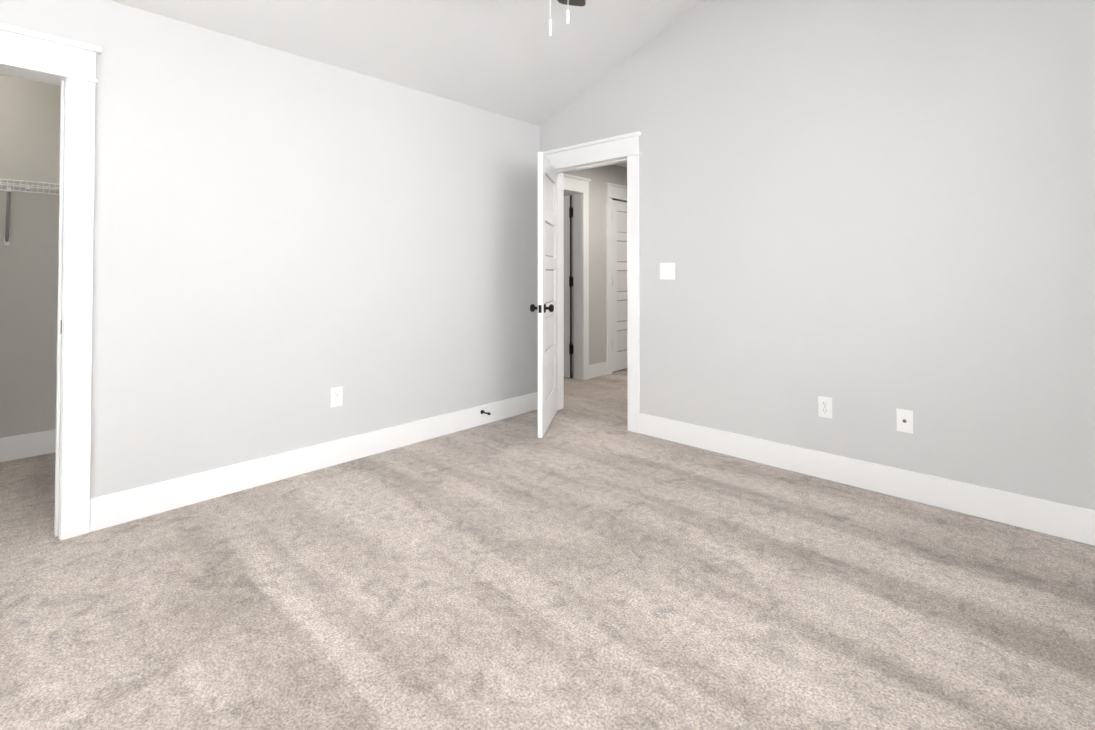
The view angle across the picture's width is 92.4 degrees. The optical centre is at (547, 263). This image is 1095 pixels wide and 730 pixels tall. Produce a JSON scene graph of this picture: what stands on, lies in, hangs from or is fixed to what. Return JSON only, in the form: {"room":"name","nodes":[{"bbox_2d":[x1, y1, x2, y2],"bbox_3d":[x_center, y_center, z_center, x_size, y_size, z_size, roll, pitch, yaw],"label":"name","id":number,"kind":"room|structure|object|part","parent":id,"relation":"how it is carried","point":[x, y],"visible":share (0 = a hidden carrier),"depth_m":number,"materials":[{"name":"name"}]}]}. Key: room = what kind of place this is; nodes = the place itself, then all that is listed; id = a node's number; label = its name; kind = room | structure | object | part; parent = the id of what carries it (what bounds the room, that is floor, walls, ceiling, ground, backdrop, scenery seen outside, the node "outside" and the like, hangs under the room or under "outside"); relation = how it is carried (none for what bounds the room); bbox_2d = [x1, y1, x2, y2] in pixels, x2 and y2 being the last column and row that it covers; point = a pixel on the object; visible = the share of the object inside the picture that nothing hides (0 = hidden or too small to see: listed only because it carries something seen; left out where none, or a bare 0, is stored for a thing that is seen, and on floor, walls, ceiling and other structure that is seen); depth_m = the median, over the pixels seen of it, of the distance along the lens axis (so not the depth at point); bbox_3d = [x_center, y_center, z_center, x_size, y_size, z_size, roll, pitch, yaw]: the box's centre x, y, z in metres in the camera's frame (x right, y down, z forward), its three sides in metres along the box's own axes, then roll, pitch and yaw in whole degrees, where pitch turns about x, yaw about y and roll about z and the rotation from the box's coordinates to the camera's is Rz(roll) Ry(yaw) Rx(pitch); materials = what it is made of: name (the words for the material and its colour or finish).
{"room":"empty bedroom","nodes":[
{"label":"empty bedroom","id":0,"kind":"room"},
{"bbox_2d":[0,74,60,437],"bbox_3d":[-3.596,-0.024,3.127,0.120,2.490,2.140,-1,-1,43],"label":"wall","id":1,"kind":"structure","parent":0,"point":[29,130],"depth_m":3.34,"materials":[{"name":"paint"}]},
{"bbox_2d":[0,429,55,461],"bbox_3d":[-3.547,1.146,3.064,0.015,0.148,1.900,-1,-1,43],"label":"baseboard","id":2,"kind":"structure","parent":1,"relation":"attached to","point":[43,442],"depth_m":3.32,"materials":[{"name":"white paint"}]},
{"bbox_2d":[0,178,58,245],"bbox_3d":[-3.437,-0.312,2.983,0.315,0.387,1.883,-1,-1,43],"label":"wire closet shelf","id":3,"kind":"object","parent":1,"relation":"attached to","point":[6,237],"visible":0.38,"depth_m":3.17,"materials":[{"name":"white metal"}]},
{"bbox_2d":[0,0,539,497],"bbox_3d":[-1.883,-0.005,2.688,0.120,2.440,5.440,-1,-1,43],"label":"wall","id":4,"kind":"structure","parent":0,"point":[284,242],"depth_m":2.98,"materials":[{"name":"grey paint"}]},
{"bbox_2d":[0,23,101,539],"bbox_3d":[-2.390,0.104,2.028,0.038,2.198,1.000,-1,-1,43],"label":"door frame","id":5,"kind":"structure","parent":4,"relation":"attached to","point":[44,53],"depth_m":2.34,"materials":[{"name":"white paint"}]},
{"bbox_2d":[89,392,537,531],"bbox_3d":[-1.054,1.152,3.438,0.040,0.148,2.944,-1,-1,43],"label":"baseboard","id":6,"kind":"structure","parent":4,"relation":"attached to","point":[116,508],"depth_m":2.96,"materials":[{"name":"white paint"}]},
{"bbox_2d":[331,386,342,406],"bbox_3d":[-1.290,0.813,3.215,0.008,0.117,0.072,-1,-1,43],"label":"outlet","id":7,"kind":"object","parent":4,"relation":"attached to","point":[336,396],"visible":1,"depth_m":3.21,"materials":[{"name":"white plastic"}]},
{"bbox_2d":[110,0,706,125],"bbox_3d":[-0.360,-1.548,1.242,4.112,0.600,5.380,-1,-1,43],"label":"ceiling","id":8,"kind":"structure","parent":0,"point":[511,59],"depth_m":3.34,"materials":[{"name":"white paint"}]},
{"bbox_2d":[549,0,585,35],"bbox_3d":[-0.008,-1.350,2.085,1.282,0.870,1.238,-1,-1,43],"label":"ceiling fan","id":9,"kind":"object","parent":8,"relation":"hanging from","point":[580,3],"visible":1,"depth_m":2.71,"materials":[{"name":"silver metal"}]},
{"bbox_2d":[0,368,1094,729],"bbox_3d":[-0.196,1.246,3.129,6.512,0.050,8.420,-1,-1,43],"label":"floor","id":10,"kind":"structure","parent":0,"point":[588,560],"depth_m":1.87,"materials":[{"name":"carpet"}]},
{"bbox_2d":[564,193,572,371],"bbox_3d":[-0.125,0.030,6.604,1.690,2.490,2.920,-1,-1,43],"label":"wall","id":11,"kind":"structure","parent":0,"point":[566,194],"depth_m":6.20,"materials":[{"name":"paint"}]},
{"bbox_2d":[564,195,572,377],"bbox_3d":[-0.002,0.250,6.032,0.799,2.008,0.053,-1,-1,43],"label":"hall door","id":12,"kind":"structure","parent":11,"relation":"in","point":[568,283],"depth_m":5.80,"materials":[{"name":"white paint"}]},
{"bbox_2d":[564,164,626,364],"bbox_3d":[0.491,0.044,5.937,0.120,2.440,2.790,-1,-1,43],"label":"wall","id":13,"kind":"structure","parent":0,"point":[600,177],"depth_m":5.92,"materials":[{"name":"paint"}]},
{"bbox_2d":[589,362,606,378],"bbox_3d":[0.564,1.190,5.899,0.015,0.148,0.330,-1,-1,43],"label":"baseboard","id":14,"kind":"structure","parent":13,"relation":"attached to","point":[599,369],"depth_m":5.89,"materials":[{"name":"white paint"}]},
{"bbox_2d":[612,200,626,370],"bbox_3d":[0.983,0.256,6.403,0.173,2.008,0.770,-1,-1,43],"label":"hall door","id":15,"kind":"structure","parent":13,"relation":"in","point":[619,265],"depth_m":6.25,"materials":[{"name":"white paint"}]},
{"bbox_2d":[614,162,626,167],"bbox_3d":[1.747,-1.216,4.950,3.330,0.050,2.800,-1,-1,43],"label":"ceiling","id":16,"kind":"structure","parent":0,"point":[624,164],"depth_m":6.18,"materials":[{"name":"white paint"}]},
{"bbox_2d":[540,0,1094,509],"bbox_3d":[1.034,-0.291,3.603,4.112,3.040,0.120,-1,-1,43],"label":"wall","id":17,"kind":"structure","parent":0,"point":[868,216],"depth_m":2.83,"materials":[{"name":"grey paint"}]},
{"bbox_2d":[530,152,556,437],"bbox_3d":[0.008,0.220,4.066,0.173,2.008,0.758,0,-1,9],"label":"bedroom door","id":18,"kind":"structure","parent":17,"relation":"in","point":[546,307],"depth_m":3.92,"materials":[{"name":"white paint"}]},
{"bbox_3d":[-0.043,0.316,3.744,0.173,0.067,0.109,0,-1,9],"label":"knob","id":19,"kind":"part","parent":18,"relation":"part of","materials":[{"name":"black metal"}]},
{"bbox_2d":[543,131,640,432],"bbox_3d":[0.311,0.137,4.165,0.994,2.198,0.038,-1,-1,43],"label":"door frame","id":20,"kind":"structure","parent":17,"relation":"attached to","point":[625,145],"depth_m":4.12,"materials":[{"name":"white paint"}]},
{"bbox_2d":[660,263,674,279],"bbox_3d":[0.839,0.050,3.688,0.118,0.118,0.016,-1,-1,43],"label":"light switch","id":21,"kind":"object","parent":17,"relation":"attached to","point":[667,271],"visible":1,"depth_m":3.69,"materials":[{"name":"white plastic"}]},
{"bbox_2d":[818,396,831,418],"bbox_3d":[1.580,0.814,2.988,0.072,0.117,0.008,-1,-1,43],"label":"outlet","id":22,"kind":"object","parent":17,"relation":"attached to","point":[825,407],"visible":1,"depth_m":2.99,"materials":[{"name":"white plastic"}]},
{"bbox_2d":[639,413,1094,545],"bbox_3d":[1.523,1.146,3.031,2.338,0.148,0.015,-1,-1,43],"label":"baseboard","id":23,"kind":"structure","parent":17,"relation":"attached to","point":[1069,522],"depth_m":2.74,"materials":[{"name":"white paint"}]},
{"bbox_2d":[896,408,912,433],"bbox_3d":[1.853,0.815,2.726,0.072,0.117,0.016,-1,-1,43],"label":"outlet","id":24,"kind":"object","parent":17,"relation":"attached to","point":[904,420],"visible":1,"depth_m":2.73,"materials":[{"name":"white plastic"}]}
]}

